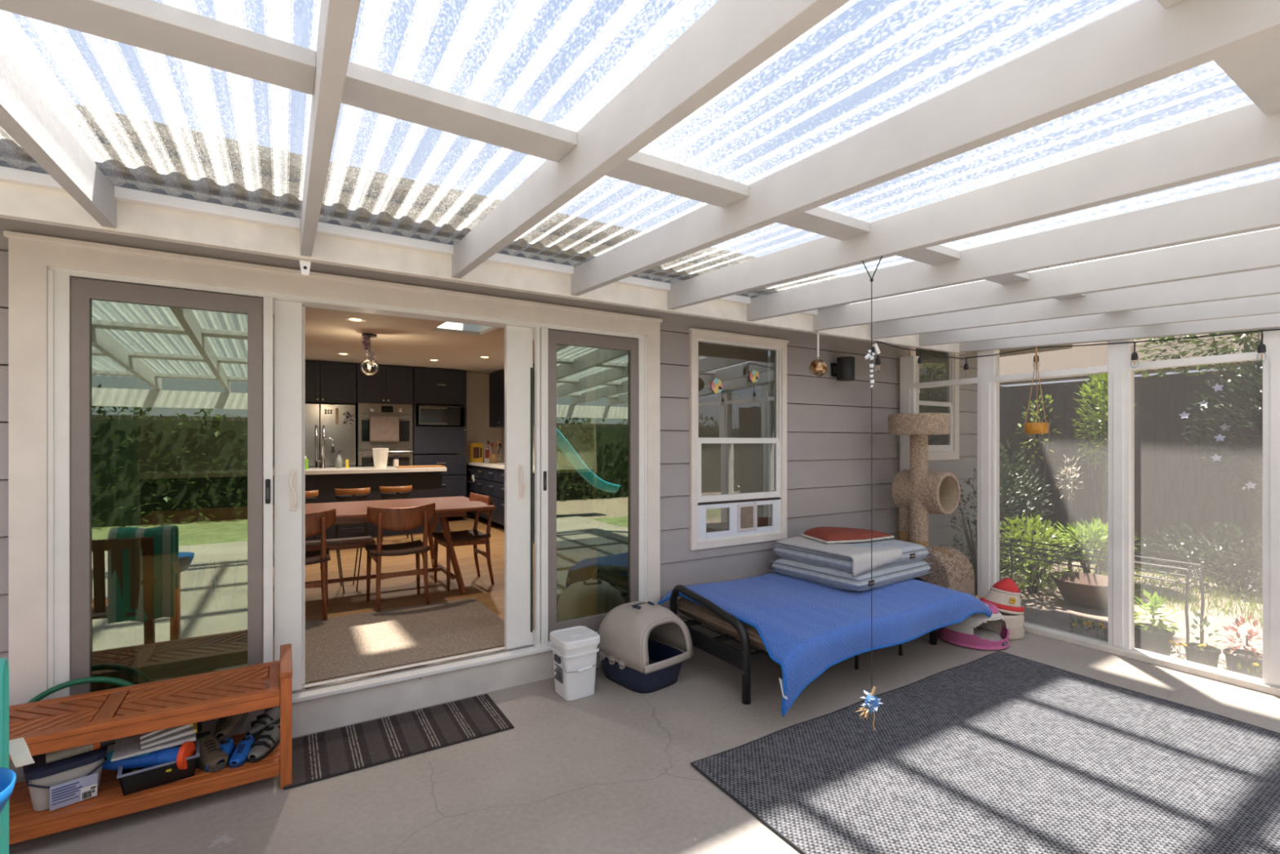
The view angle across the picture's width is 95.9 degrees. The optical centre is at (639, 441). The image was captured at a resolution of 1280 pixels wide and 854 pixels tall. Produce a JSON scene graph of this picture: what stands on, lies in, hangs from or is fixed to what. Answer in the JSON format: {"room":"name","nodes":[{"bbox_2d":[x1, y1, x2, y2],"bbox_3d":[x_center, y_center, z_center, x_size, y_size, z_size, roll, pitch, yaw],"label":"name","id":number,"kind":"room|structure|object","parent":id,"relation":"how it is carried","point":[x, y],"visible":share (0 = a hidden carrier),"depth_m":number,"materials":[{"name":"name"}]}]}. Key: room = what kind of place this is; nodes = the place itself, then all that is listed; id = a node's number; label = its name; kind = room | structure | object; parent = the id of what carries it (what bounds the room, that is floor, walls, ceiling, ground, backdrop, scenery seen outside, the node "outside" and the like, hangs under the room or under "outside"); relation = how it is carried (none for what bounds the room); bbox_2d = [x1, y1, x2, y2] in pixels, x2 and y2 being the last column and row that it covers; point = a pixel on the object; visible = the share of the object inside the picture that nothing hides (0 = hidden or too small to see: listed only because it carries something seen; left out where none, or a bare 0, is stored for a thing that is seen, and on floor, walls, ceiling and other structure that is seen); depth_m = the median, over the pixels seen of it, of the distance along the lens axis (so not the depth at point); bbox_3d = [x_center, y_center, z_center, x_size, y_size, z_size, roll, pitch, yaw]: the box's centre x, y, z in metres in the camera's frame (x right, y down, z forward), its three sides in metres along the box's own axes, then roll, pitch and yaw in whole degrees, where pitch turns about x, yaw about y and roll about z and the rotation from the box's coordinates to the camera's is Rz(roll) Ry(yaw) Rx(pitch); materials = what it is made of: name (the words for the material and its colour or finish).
{"room":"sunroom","nodes":[
{"label":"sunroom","id":0,"kind":"room"},
{"bbox_2d":[135,351,501,471],"bbox_3d":[-5.568,0.073,8.844,7.020,2.900,0.100,0,0,-32],"label":"wall","id":1,"kind":"structure","parent":0,"point":[192,411],"depth_m":8.33,"materials":[{"name":"paint"}]},
{"bbox_2d":[140,515,597,684],"bbox_3d":[-3.742,1.395,5.887,7.020,0.155,6.850,0,0,-32],"label":"floor","id":2,"kind":"structure","parent":0,"point":[163,575],"depth_m":5.26,"materials":[{"name":"brown wood"}]},
{"bbox_2d":[200,535,375,608],"bbox_3d":[-2.995,1.101,4.944,1.300,0.437,0.340,0,0,-32],"label":"bench","id":3,"kind":"object","parent":2,"relation":"on","point":[213,554],"visible":0.78,"depth_m":4.87,"materials":[{"name":"brown wood"}]},
{"bbox_2d":[139,471,441,555],"bbox_3d":[-4.847,0.871,7.639,4.180,0.895,0.628,0,0,-32],"label":"kitchen island","id":4,"kind":"object","parent":2,"relation":"on","point":[188,493],"visible":0.39,"depth_m":7.16,"materials":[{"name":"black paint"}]},
{"bbox_2d":[139,466,446,479],"bbox_3d":[-4.836,0.396,7.544,4.300,0.055,0.880,0,0,-32],"label":"island countertop","id":5,"kind":"structure","parent":4,"relation":"on","point":[332,470],"depth_m":7.36,"materials":[{"name":"white stone"}]},
{"bbox_2d":[262,508,336,628],"bbox_3d":[-2.569,0.908,4.320,0.510,0.824,0.472,0,0,-30],"label":"dining chair","id":6,"kind":"object","parent":2,"relation":"on","point":[316,522],"visible":0.49,"depth_m":4.24,"materials":[{"name":"brown wood"}]},
{"bbox_2d":[140,496,496,632],"bbox_3d":[-2.655,0.948,4.965,2.540,0.751,1.144,0,0,-32],"label":"dining table","id":7,"kind":"object","parent":2,"relation":"on","point":[202,523],"visible":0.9,"depth_m":4.73,"materials":[{"name":"brown wood"}]},
{"bbox_2d":[138,597,504,684],"bbox_3d":[-2.201,1.312,3.630,2.670,0.012,1.230,0,0,-32],"label":"carpet","id":8,"kind":"object","parent":2,"relation":"on","point":[338,646],"visible":0.32,"depth_m":3.72,"materials":[{"name":"carpet"}]},
{"bbox_2d":[305,403,355,467],"bbox_3d":[-4.860,0.378,8.739,0.955,1.880,0.762,0,0,-32],"label":"refrigerator","id":9,"kind":"object","parent":2,"relation":"on","point":[319,425],"depth_m":8.54,"materials":[{"name":"grey metal"}]},
{"bbox_2d":[305,360,355,404],"bbox_3d":[-4.869,-0.882,8.763,0.965,0.610,0.652,0,0,-32],"label":"upper cabinet","id":10,"kind":"object","parent":9,"relation":"on","point":[326,382],"visible":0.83,"depth_m":8.59,"materials":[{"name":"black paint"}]},
{"bbox_2d":[333,487,370,538],"bbox_3d":[-3.629,0.949,7.284,0.400,0.742,0.403,0,0,-32],"label":"bar stool","id":11,"kind":"object","parent":2,"relation":"on","point":[361,494],"visible":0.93,"depth_m":7.16,"materials":[{"name":"brown wood"}]},
{"bbox_2d":[355,402,413,466],"bbox_3d":[-4.092,0.191,9.208,0.785,1.565,0.671,0,0,-32],"label":"wall oven","id":12,"kind":"object","parent":2,"relation":"on","point":[403,448],"visible":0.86,"depth_m":8.97,"materials":[{"name":"silver metal"}]},
{"bbox_2d":[355,364,413,404],"bbox_3d":[-4.107,-0.892,9.233,0.805,0.590,0.652,0,0,-32],"label":"upper cabinet","id":13,"kind":"object","parent":12,"relation":"on","point":[391,384],"visible":0.93,"depth_m":8.97,"materials":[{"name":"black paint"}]},
{"bbox_2d":[369,415,399,441],"bbox_3d":[-3.936,-0.197,8.904,0.420,0.400,0.012,0,0,-32],"label":"tea towel","id":14,"kind":"object","parent":12,"relation":"hanging from","point":[382,428],"visible":1,"depth_m":8.90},
{"bbox_2d":[379,484,413,544],"bbox_3d":[-3.239,0.949,7.642,0.400,0.742,0.403,0,0,-32],"label":"bar stool","id":15,"kind":"object","parent":2,"relation":"on","point":[386,491],"visible":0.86,"depth_m":7.49,"materials":[{"name":"brown wood"}]},
{"bbox_2d":[364,502,435,612],"bbox_3d":[-1.973,0.908,4.717,0.510,0.824,0.472,0,0,-33],"label":"dining chair","id":16,"kind":"object","parent":2,"relation":"on","point":[409,517],"visible":0.99,"depth_m":4.58,"materials":[{"name":"brown wood"}]},
{"bbox_2d":[431,492,494,591],"bbox_3d":[-1.643,0.908,5.392,0.472,0.824,0.510,0,0,-35],"label":"dining chair","id":17,"kind":"object","parent":2,"relation":"on","point":[473,536],"visible":0.84,"depth_m":5.35,"materials":[{"name":"brown wood"}]},
{"bbox_2d":[465,464,592,538],"bbox_3d":[-1.901,0.805,8.869,0.748,0.825,3.690,0,0,-32],"label":"base cabinet","id":18,"kind":"object","parent":2,"relation":"on","point":[574,490],"visible":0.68,"depth_m":7.44,"materials":[{"name":"blue paint"}]},
{"bbox_2d":[466,461,592,473],"bbox_3d":[-1.902,0.373,8.872,0.747,0.040,3.695,0,0,-32],"label":"countertop","id":19,"kind":"structure","parent":18,"relation":"on","point":[500,464],"depth_m":8.22,"materials":[{"name":"white stone"}]},
{"bbox_2d":[134,303,699,373],"bbox_3d":[-3.760,-1.087,5.917,7.020,0.349,6.780,0,0,-32],"label":"ceiling","id":20,"kind":"structure","parent":0,"point":[400,341],"depth_m":6.03,"materials":[{"name":"paint"}]},
{"bbox_2d":[436,321,492,332],"bbox_3d":[-1.532,-1.280,5.107,0.520,0.653,1.300,0,0,-32],"label":"window","id":21,"kind":"structure","parent":20,"relation":"attached to","point":[455,326],"depth_m":5.35,"materials":[{"name":"glass"}]},
{"bbox_2d":[0,217,977,782],"bbox_3d":[-2.817,0.093,2.392,15.720,2.860,0.068,0,0,-32],"label":"wall","id":22,"kind":"structure","parent":0,"point":[830,490],"depth_m":4.91,"materials":[{"name":"grey paint"}]},
{"bbox_2d":[3,230,662,782],"bbox_3d":[-1.292,0.319,3.354,3.321,2.408,0.175,0,0,-32],"label":"door","id":23,"kind":"structure","parent":22,"relation":"in","point":[53,282],"depth_m":2.93,"materials":[{"name":"beige paint"}]},
{"bbox_2d":[688,327,789,550],"bbox_3d":[0.790,-0.018,4.604,1.018,1.661,0.095,0,0,-32],"label":"window","id":24,"kind":"structure","parent":22,"relation":"in","point":[743,528],"depth_m":4.59,"materials":[{"name":"beige paint"}]},
{"bbox_2d":[830,356,854,381],"bbox_3d":[1.803,-0.642,5.111,0.152,0.200,0.194,0,0,-32],"label":"wall light","id":25,"kind":"object","parent":22,"relation":"attached to","point":[843,370],"visible":1,"depth_m":5.03,"materials":[{"name":"black plastic"}]},
{"bbox_2d":[908,346,959,460],"bbox_3d":[3.032,-0.570,5.995,0.860,1.515,0.085,0,0,-32],"label":"window","id":26,"kind":"structure","parent":22,"relation":"in","point":[945,399],"depth_m":6.07,"materials":[{"name":"glass"}]},
{"bbox_2d":[0,351,977,525],"bbox_3d":[-5.188,0.073,6.231,15.720,2.901,8.945,0,0,-32],"label":"wall","id":27,"kind":"structure","parent":0,"point":[771,359],"depth_m":4.94,"materials":[{"name":"paint"}]},
{"bbox_2d":[91,299,141,692],"bbox_3d":[-2.544,0.253,2.731,0.286,2.060,0.047,0,0,-32],"label":"glass door","id":28,"kind":"structure","parent":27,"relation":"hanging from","point":[116,531],"depth_m":2.75,"materials":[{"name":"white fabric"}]},
{"bbox_2d":[412,426,466,453],"bbox_3d":[-3.401,-0.027,9.669,0.835,0.440,0.652,0,0,-32],"label":"upper cabinet","id":29,"kind":"object","parent":27,"relation":"attached to","point":[426,439],"visible":0.98,"depth_m":9.40,"materials":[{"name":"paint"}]},
{"bbox_2d":[412,404,466,426],"bbox_3d":[-3.409,-0.427,9.683,0.835,0.350,0.620,0,0,-32],"label":"niche","id":30,"kind":"object","parent":29,"relation":"on","point":[463,411],"visible":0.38,"depth_m":9.64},
{"bbox_2d":[413,367,466,406],"bbox_3d":[-3.401,-0.897,9.670,0.835,0.580,0.651,0,0,-32],"label":"upper cabinet","id":31,"kind":"object","parent":30,"relation":"on","point":[431,387],"visible":0.99,"depth_m":9.41,"materials":[{"name":"blue paint"}]},
{"bbox_2d":[415,404,465,426],"bbox_3d":[-3.320,-0.424,9.562,0.720,0.315,0.440,0,0,-32],"label":"microwave","id":32,"kind":"object","parent":29,"relation":"on","point":[425,415],"visible":0.93,"depth_m":9.39,"materials":[{"name":"black plastic"}]},
{"bbox_2d":[413,453,466,475],"bbox_3d":[-3.401,0.378,9.670,0.835,0.330,0.651,0,0,-32],"label":"drawer","id":33,"kind":"object","parent":27,"relation":"attached to","point":[455,464],"visible":0.7,"depth_m":9.48,"materials":[{"name":"blue paint"}]},
{"bbox_2d":[441,474,466,497],"bbox_3d":[-3.401,0.728,9.670,0.835,0.350,0.651,0,0,-32],"label":"drawer","id":34,"kind":"object","parent":27,"relation":"attached to","point":[452,485],"visible":0.46,"depth_m":9.53,"materials":[{"name":"blue paint"}]},
{"bbox_2d":[594,347,628,614],"bbox_3d":[-0.184,0.253,4.200,0.326,2.060,0.047,0,0,-32],"label":"glass pane","id":35,"kind":"object","parent":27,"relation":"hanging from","point":[611,366],"visible":0.68,"depth_m":4.19,"materials":[{"name":"glass"}]},
{"bbox_2d":[0,97,1072,356],"bbox_3d":[-4.784,-1.891,5.937,16.100,1.828,9.870,0,0,-32],"label":"roof edge","id":36,"kind":"structure","parent":0,"point":[277,177],"depth_m":2.40,"materials":[{"name":"grey paint"}]},
{"bbox_2d":[501,342,768,544],"bbox_3d":[-0.757,0.073,7.830,0.100,2.900,6.880,0,0,-32],"label":"wall","id":37,"kind":"structure","parent":0,"point":[726,468],"depth_m":5.29,"materials":[{"name":"paint"}]},
{"bbox_2d":[488,359,586,427],"bbox_3d":[-1.659,-0.712,8.778,0.431,0.930,2.880,0,0,-32],"label":"upper cabinet","id":38,"kind":"object","parent":37,"relation":"attached to","point":[571,374],"visible":0.31,"depth_m":7.63,"materials":[{"name":"blue paint"}]},
{"bbox_2d":[0,0,1279,354],"bbox_3d":[-1.925,-0.679,-0.290,14.420,0.597,4.230,0,0,-32],"label":"roof frame","id":39,"kind":"structure","parent":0,"point":[1228,284],"depth_m":1.82,"materials":[{"name":"paint"}]},
{"bbox_2d":[808,330,826,377],"bbox_3d":[1.260,-0.624,4.087,0.124,0.327,0.124,0,0,-32],"label":"ball","id":40,"kind":"object","parent":39,"relation":"hanging from","point":[817,367],"visible":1,"depth_m":4.05,"materials":[{"name":"gold glass"}]},
{"bbox_2d":[855,256,883,730],"bbox_3d":[0.890,0.179,2.250,0.116,1.890,0.103,0,0,0],"label":"toy","id":41,"kind":"object","parent":39,"relation":"hanging from","point":[871,704],"visible":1,"depth_m":2.26,"materials":[{"name":"blue fabric"}]},
{"bbox_2d":[875,328,1279,376],"bbox_3d":[3.016,-0.616,3.580,1.215,0.302,2.722,0,0,-32],"label":"string light","id":42,"kind":"object","parent":39,"relation":"hanging from","point":[1261,348],"visible":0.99,"depth_m":4.11,"materials":[{"name":"black plastic"}]},
{"bbox_2d":[8,631,1279,853],"bbox_3d":[-1.581,1.583,-1.094,14.160,0.120,7.200,0,0,-32],"label":"floor","id":43,"kind":"structure","parent":0,"point":[608,771],"depth_m":2.58,"materials":[{"name":"concrete"}]},
{"bbox_2d":[26,676,135,702],"bbox_3d":[-2.438,1.276,2.509,0.536,0.492,0.045,0,0,-32],"label":"garden hose","id":44,"kind":"object","parent":43,"relation":"on","point":[119,682],"visible":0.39,"depth_m":2.51,"materials":[{"name":"green rubber"}]},
{"bbox_2d":[8,643,292,844],"bbox_3d":[-2.187,1.267,2.388,1.282,0.512,0.415,0,0,-32],"label":"bench","id":45,"kind":"object","parent":43,"relation":"on","point":[60,723],"visible":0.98,"depth_m":2.37,"materials":[{"name":"brown wood"}]},
{"bbox_2d":[22,746,107,810],"bbox_3d":[-2.279,1.315,2.295,0.246,0.172,0.236,0,0,42],"label":"tub","id":46,"kind":"object","parent":45,"relation":"on","point":[58,784],"visible":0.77,"depth_m":2.22,"materials":[{"name":"white plastic"}]},
{"bbox_2d":[51,781,82,804],"bbox_3d":[-2.195,1.344,2.213,0.002,0.062,0.083,11,7,42],"label":"label","id":47,"kind":"object","parent":46,"relation":"attached to","point":[77,781],"depth_m":2.21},
{"bbox_2d":[45,738,115,763],"bbox_3d":[-2.201,1.206,2.277,0.043,0.043,0.196,0,0,42],"label":"book","id":48,"kind":"object","parent":46,"relation":"on","point":[51,757],"visible":0.56,"depth_m":2.25,"materials":[{"name":"grey paper"}]},
{"bbox_2d":[45,743,93,763],"bbox_3d":[-2.223,1.206,2.253,0.042,0.042,0.130,0,0,42],"label":"bottle","id":49,"kind":"object","parent":48,"relation":"on","point":[51,757],"depth_m":2.23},
{"bbox_2d":[116,731,199,795],"bbox_3d":[-2.022,1.355,2.436,0.260,0.091,0.254,0,0,-39],"label":"plastic tray","id":50,"kind":"object","parent":45,"relation":"on","point":[145,778],"visible":0.58,"depth_m":2.34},
{"bbox_2d":[102,741,195,772],"bbox_3d":[-2.028,1.308,2.381,0.296,0.104,0.104,0,0,-13],"label":"gun","id":51,"kind":"object","parent":50,"relation":"in","point":[179,753],"visible":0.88,"depth_m":2.36,"materials":[{"name":"blue plastic"}]},
{"bbox_2d":[111,733,195,761],"bbox_3d":[-2.041,1.260,2.436,0.267,0.017,0.170,0,0,-37],"label":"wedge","id":52,"kind":"object","parent":51,"relation":"on","point":[131,747],"visible":0.65,"depth_m":2.38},
{"bbox_2d":[140,722,196,748],"bbox_3d":[-2.004,1.233,2.465,0.182,0.029,0.170,0,0,-37],"label":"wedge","id":53,"kind":"object","parent":52,"relation":"on","point":[193,729],"visible":0.48,"depth_m":2.41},
{"bbox_2d":[193,730,228,772],"bbox_3d":[-1.887,1.348,2.531,0.242,0.104,0.102,0,0,34],"label":"shoe","id":54,"kind":"object","parent":45,"relation":"on","point":[209,744],"visible":0.82,"depth_m":2.49,"materials":[{"name":"brown fabric"}]},
{"bbox_2d":[213,711,248,742],"bbox_3d":[-1.915,1.306,2.700,0.112,0.125,0.246,0,0,-23],"label":"shoe","id":55,"kind":"object","parent":45,"relation":"on","point":[226,726],"visible":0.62,"depth_m":2.65,"materials":[{"name":"brown fabric"}]},
{"bbox_2d":[228,734,255,768],"bbox_3d":[-1.761,1.365,2.556,0.068,0.070,0.162,0,0,-13],"label":"shoe","id":56,"kind":"object","parent":45,"relation":"on","point":[238,757],"visible":0.87,"depth_m":2.53,"materials":[{"name":"rubber"}]},
{"bbox_2d":[244,705,279,737],"bbox_3d":[-1.791,1.335,2.755,0.091,0.096,0.193,0,0,11],"label":"sandal","id":57,"kind":"object","parent":45,"relation":"on","point":[271,715],"visible":0.81,"depth_m":2.74,"materials":[{"name":"grey"}]},
{"bbox_2d":[247,724,279,762],"bbox_3d":[-1.703,1.359,2.615,0.092,0.083,0.192,0,0,-7],"label":"sandal","id":58,"kind":"object","parent":45,"relation":"on","point":[268,740],"visible":1,"depth_m":2.59,"materials":[{"name":"grey"}]},
{"bbox_2d":[283,693,514,789],"bbox_3d":[-1.238,1.516,2.999,1.046,0.012,0.477,0,0,-32],"label":"door mat","id":59,"kind":"object","parent":43,"relation":"on","point":[318,756],"visible":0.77,"depth_m":2.96,"materials":[{"name":"fabric"}]},
{"bbox_2d":[549,625,602,700],"bbox_3d":[-0.381,1.344,3.510,0.277,0.358,0.267,0,0,-33],"label":"bucket","id":60,"kind":"object","parent":43,"relation":"on","point":[575,649],"visible":1,"depth_m":3.43,"materials":[{"name":"white plastic"}]},
{"bbox_2d":[597,600,693,693],"bbox_3d":[0.004,1.281,3.729,0.442,0.489,0.550,0,0,-42],"label":"box","id":61,"kind":"object","parent":43,"relation":"on","point":[643,646],"visible":0.97,"depth_m":3.60,"materials":[{"name":"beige plastic"}]},
{"bbox_2d":[669,577,937,704],"bbox_3d":[1.276,1.248,4.091,1.922,0.550,1.060,0,0,-32],"label":"futon","id":62,"kind":"object","parent":43,"relation":"on","point":[714,646],"visible":0.44,"depth_m":3.57,"materials":[{"name":"black metal"}]},
{"bbox_2d":[676,596,767,651],"bbox_3d":[1.270,1.158,4.099,1.790,0.159,1.100,0,0,-32],"label":"mattress","id":63,"kind":"object","parent":62,"relation":"on","point":[696,611],"visible":0.1,"depth_m":3.73,"materials":[{"name":"brown fabric"}]},
{"bbox_2d":[657,572,991,716],"bbox_3d":[1.378,1.232,4.096,2.250,0.392,1.232,0,0,-32],"label":"quilt","id":64,"kind":"object","parent":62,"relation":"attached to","point":[807,628],"visible":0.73,"depth_m":3.62,"materials":[{"name":"blue fabric"}]},
{"bbox_2d":[769,557,932,591],"bbox_3d":[1.658,0.983,4.547,0.980,0.165,0.804,0,0,-36],"label":"folded blanket","id":65,"kind":"object","parent":64,"relation":"on","point":[829,577],"visible":0.54,"depth_m":4.22,"materials":[{"name":"grey fabric"}]},
{"bbox_2d":[771,538,931,572],"bbox_3d":[1.661,0.861,4.561,0.950,0.165,0.784,0,0,-33],"label":"dog bed","id":66,"kind":"object","parent":65,"relation":"on","point":[912,552],"visible":0.6,"depth_m":4.35,"materials":[{"name":"grey fabric"}]},
{"bbox_2d":[775,535,902,576],"bbox_3d":[1.510,0.853,4.482,0.620,0.145,0.841,0,0,-32],"label":"pad","id":67,"kind":"object","parent":66,"relation":"on","point":[860,557],"visible":0.64,"depth_m":4.18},
{"bbox_2d":[800,526,893,543],"bbox_3d":[1.700,0.736,4.670,0.684,0.089,0.401,0,0,-15],"label":"throw pillow","id":68,"kind":"object","parent":67,"relation":"on","point":[828,535],"visible":1,"depth_m":4.53,"materials":[{"name":"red fabric"}]},
{"bbox_2d":[887,413,974,631],"bbox_3d":[2.492,0.640,5.042,0.599,1.765,0.700,0,0,-32],"label":"cat tree","id":69,"kind":"object","parent":43,"relation":"on","point":[917,491],"visible":0.67,"depth_m":5.00,"materials":[{"name":"beige carpet"}]},
{"bbox_2d":[887,413,951,435],"bbox_3d":[2.449,-0.152,5.074,0.517,0.180,0.516,0,0,-32],"label":"tray","id":70,"kind":"object","parent":69,"relation":"on","point":[904,424],"depth_m":4.87,"materials":[{"name":"beige carpet"}]},
{"bbox_2d":[937,595,1009,649],"bbox_3d":[2.552,1.340,4.432,0.482,0.348,0.481,0,0,-44],"label":"house","id":71,"kind":"object","parent":43,"relation":"on","point":[968,633],"visible":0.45,"depth_m":4.28,"materials":[{"name":"plastic"}]},
{"bbox_2d":[973,626,1003,640],"bbox_3d":[2.552,1.475,4.432,0.400,0.048,0.400,0,0,-32],"label":"cushion","id":72,"kind":"object","parent":71,"relation":"on","point":[985,634],"depth_m":4.36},
{"bbox_2d":[690,650,1279,853],"bbox_3d":[2.285,1.515,2.037,2.775,0.018,3.315,0,0,-32],"label":"area rug","id":73,"kind":"object","parent":43,"relation":"on","point":[998,752],"visible":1,"depth_m":2.63,"materials":[{"name":"fabric"}]},
{"bbox_2d":[979,577,1025,639],"bbox_3d":[2.856,1.304,4.586,0.334,0.446,0.337,0,0,22],"label":"house","id":74,"kind":"object","parent":43,"relation":"on","point":[1004,593],"visible":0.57,"depth_m":4.48,"materials":[{"name":"red fabric"}]},
{"bbox_3d":[-1.783,1.071,1.072,0.570,0.906,0.577,0,0,-40],"label":"patio chair","id":75,"kind":"object","parent":43,"relation":"on","visible":0},
{"bbox_2d":[0,767,16,813],"bbox_3d":[-1.570,0.842,1.263,0.280,0.105,0.280,0,0,-32],"label":"bowl","id":76,"kind":"object","parent":75,"relation":"on","point":[7,776],"visible":1,"depth_m":1.37,"materials":[{"name":"blue plastic"}]},
{"bbox_2d":[0,657,35,853],"bbox_3d":[-1.737,0.859,1.383,0.393,0.611,0.134,0,0,-40],"label":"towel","id":77,"kind":"object","parent":75,"relation":"on","point":[18,749],"visible":0.89,"depth_m":1.51,"materials":[{"name":"fabric"}]},
{"bbox_2d":[899,328,1279,696],"bbox_3d":[3.773,0.351,3.658,0.135,2.343,4.740,0,0,-32],"label":"wall","id":78,"kind":"structure","parent":0,"point":[1120,642],"depth_m":4.13,"materials":[{"name":"white paint"}]},
{"bbox_2d":[1024,346,1053,434],"bbox_3d":[3.118,-0.402,4.495,0.226,0.680,0.158,0,0,-3],"label":"planter","id":79,"kind":"object","parent":78,"relation":"hanging from","point":[1037,427],"visible":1,"depth_m":4.46,"materials":[{"name":"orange ceramic"}]},
{"label":"outside","id":80,"kind":"structure","parent":0,"visible":0},
{"bbox_2d":[974,546,1262,670],"bbox_3d":[12.605,1.633,5.434,16.840,0.060,17.000,0,0,-32],"label":"ground","id":81,"kind":"structure","parent":80,"point":[1045,607],"depth_m":5.34,"materials":[{"name":"plant"}]},
{"bbox_2d":[950,467,1016,595],"bbox_3d":[3.487,0.947,5.893,0.886,1.358,0.491,0,0,-32],"label":"shrub","id":82,"kind":"object","parent":81,"relation":"on","point":[971,548],"visible":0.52,"depth_m":5.86,"materials":[{"name":"green plant"}]},
{"bbox_2d":[999,386,1031,550],"bbox_3d":[4.718,0.403,8.162,3.125,2.441,0.070,0,0,-32],"label":"fence","id":83,"kind":"object","parent":81,"relation":"on","point":[1012,401],"visible":0.12,"depth_m":8.69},
{"bbox_2d":[999,439,1055,572],"bbox_3d":[4.460,0.813,7.219,1.565,1.709,1.108,0,0,-32],"label":"shrub","id":84,"kind":"object","parent":81,"relation":"on","point":[1024,472],"visible":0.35,"depth_m":7.10,"materials":[{"name":"green plant"}]},
{"bbox_2d":[999,510,1075,594],"bbox_3d":[4.133,1.179,6.136,0.909,0.896,0.807,0,0,-32],"label":"shrub","id":85,"kind":"object","parent":81,"relation":"on","point":[1029,536],"visible":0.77,"depth_m":6.06,"materials":[{"name":"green plant"}]},
{"bbox_2d":[1016,390,1061,558],"bbox_3d":[5.402,0.457,7.883,0.494,2.334,0.391,0,0,22],"label":"climbing shrub","id":86,"kind":"object","parent":81,"relation":"on","point":[1037,506],"visible":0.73,"depth_m":7.88,"materials":[{"name":"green plant"}]},
{"bbox_2d":[1056,455,1083,571],"bbox_3d":[4.972,0.884,6.696,0.306,1.480,0.328,0,0,-32],"label":"plant","id":87,"kind":"object","parent":81,"relation":"on","point":[1070,512],"visible":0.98,"depth_m":6.67,"materials":[{"name":"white plant"}]},
{"bbox_2d":[1049,571,1107,608],"bbox_3d":[4.419,1.476,5.691,0.616,0.255,0.616,0,0,-32],"label":"clay bowl","id":88,"kind":"object","parent":81,"relation":"on","point":[1083,589],"visible":0.7,"depth_m":5.59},
{"bbox_2d":[1051,515,1139,574],"bbox_3d":[4.939,1.221,6.279,0.865,0.811,0.806,0,0,-32],"label":"shrub","id":89,"kind":"object","parent":88,"relation":"in","point":[1095,529],"visible":0.7,"depth_m":6.23,"materials":[{"name":"green plant"}]},
{"bbox_2d":[999,538,1204,643],"bbox_3d":[3.806,1.269,4.913,0.377,0.668,1.377,0,0,-32],"label":"plant stand","id":90,"kind":"object","parent":81,"relation":"on","point":[1200,571],"visible":0.8,"depth_m":4.68,"materials":[{"name":"grey metal"}]},
{"bbox_2d":[1071,373,1137,573],"bbox_3d":[5.637,0.357,7.036,0.694,2.534,0.654,0,0,-32],"label":"climbing shrub","id":91,"kind":"object","parent":81,"relation":"on","point":[1102,444],"visible":0.57,"depth_m":7.01,"materials":[{"name":"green plant"}]},
{"bbox_2d":[999,329,1261,388],"bbox_3d":[15.377,-0.677,11.260,6.000,4.600,15.000,0,0,-32],"label":"house","id":92,"kind":"structure","parent":81,"relation":"on","point":[1077,357],"depth_m":14.46,"materials":[{"name":"beige paint"}]},
{"bbox_2d":[1012,557,1262,629],"bbox_3d":[6.025,1.553,5.840,2.874,0.110,3.057,0,0,-32],"label":"grass","id":93,"kind":"structure","parent":81,"relation":"on","point":[1251,600],"depth_m":6.03,"materials":[{"name":"plant"}]},
{"bbox_2d":[1031,368,1262,577],"bbox_3d":[8.301,0.378,5.309,0.135,2.491,8.489,0,0,-32],"label":"fence","id":94,"kind":"object","parent":81,"relation":"on","point":[1172,486],"visible":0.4,"depth_m":7.51,"materials":[{"name":"wood"}]},
{"bbox_2d":[1133,589,1182,656],"bbox_3d":[3.796,1.349,4.259,0.359,0.508,0.339,0,0,-32],"label":"potted plant","id":95,"kind":"object","parent":81,"relation":"on","point":[1153,637],"visible":0.88,"depth_m":4.21,"materials":[{"name":"green plant"}]},
{"bbox_2d":[1134,330,1262,378],"bbox_3d":[8.516,-0.541,7.930,2.026,4.324,3.161,0,0,-32],"label":"tree","id":96,"kind":"object","parent":81,"relation":"on","point":[1244,340],"visible":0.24,"depth_m":8.34,"materials":[{"name":"green plant"}]},
{"bbox_2d":[1136,520,1262,596],"bbox_3d":[6.376,1.240,6.040,0.610,0.820,1.862,0,0,-32],"label":"shrub","id":97,"kind":"object","parent":81,"relation":"on","point":[1212,543],"visible":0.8,"depth_m":6.20,"materials":[{"name":"green plant"}]},
{"bbox_2d":[1182,611,1224,667],"bbox_3d":[3.942,1.392,4.029,0.214,0.423,0.217,0,0,-32],"label":"potted plant","id":98,"kind":"object","parent":81,"relation":"on","point":[1209,654],"visible":0.88,"depth_m":4.01,"materials":[{"name":"green plant"}]},
{"bbox_2d":[1178,342,1262,505],"bbox_3d":[7.307,0.143,5.859,1.049,2.968,2.805,0,0,-32],"label":"vine","id":99,"kind":"object","parent":81,"relation":"on","point":[1251,485],"visible":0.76,"depth_m":6.57,"materials":[{"name":"green plant"}]},
{"bbox_2d":[1215,651,1262,677],"bbox_3d":[4.014,1.523,3.780,0.267,0.249,0.375,0,0,-32],"label":"wildflower","id":100,"kind":"object","parent":81,"relation":"on","point":[1238,665],"visible":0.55,"depth_m":3.76,"materials":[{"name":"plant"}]},
{"bbox_2d":[1226,651,1259,666],"bbox_3d":[4.020,1.447,3.767,0.119,0.054,0.310,0,0,-8],"label":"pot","id":101,"kind":"object","parent":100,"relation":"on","point":[1239,664],"depth_m":3.78,"materials":[{"name":"grey"}]},
{"bbox_2d":[1222,613,1262,678],"bbox_3d":[4.057,1.373,3.881,0.265,0.460,0.254,0,0,-4],"label":"potted plant","id":102,"kind":"object","parent":81,"relation":"on","point":[1246,661],"visible":0.82,"depth_m":3.87,"materials":[{"name":"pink plant"}]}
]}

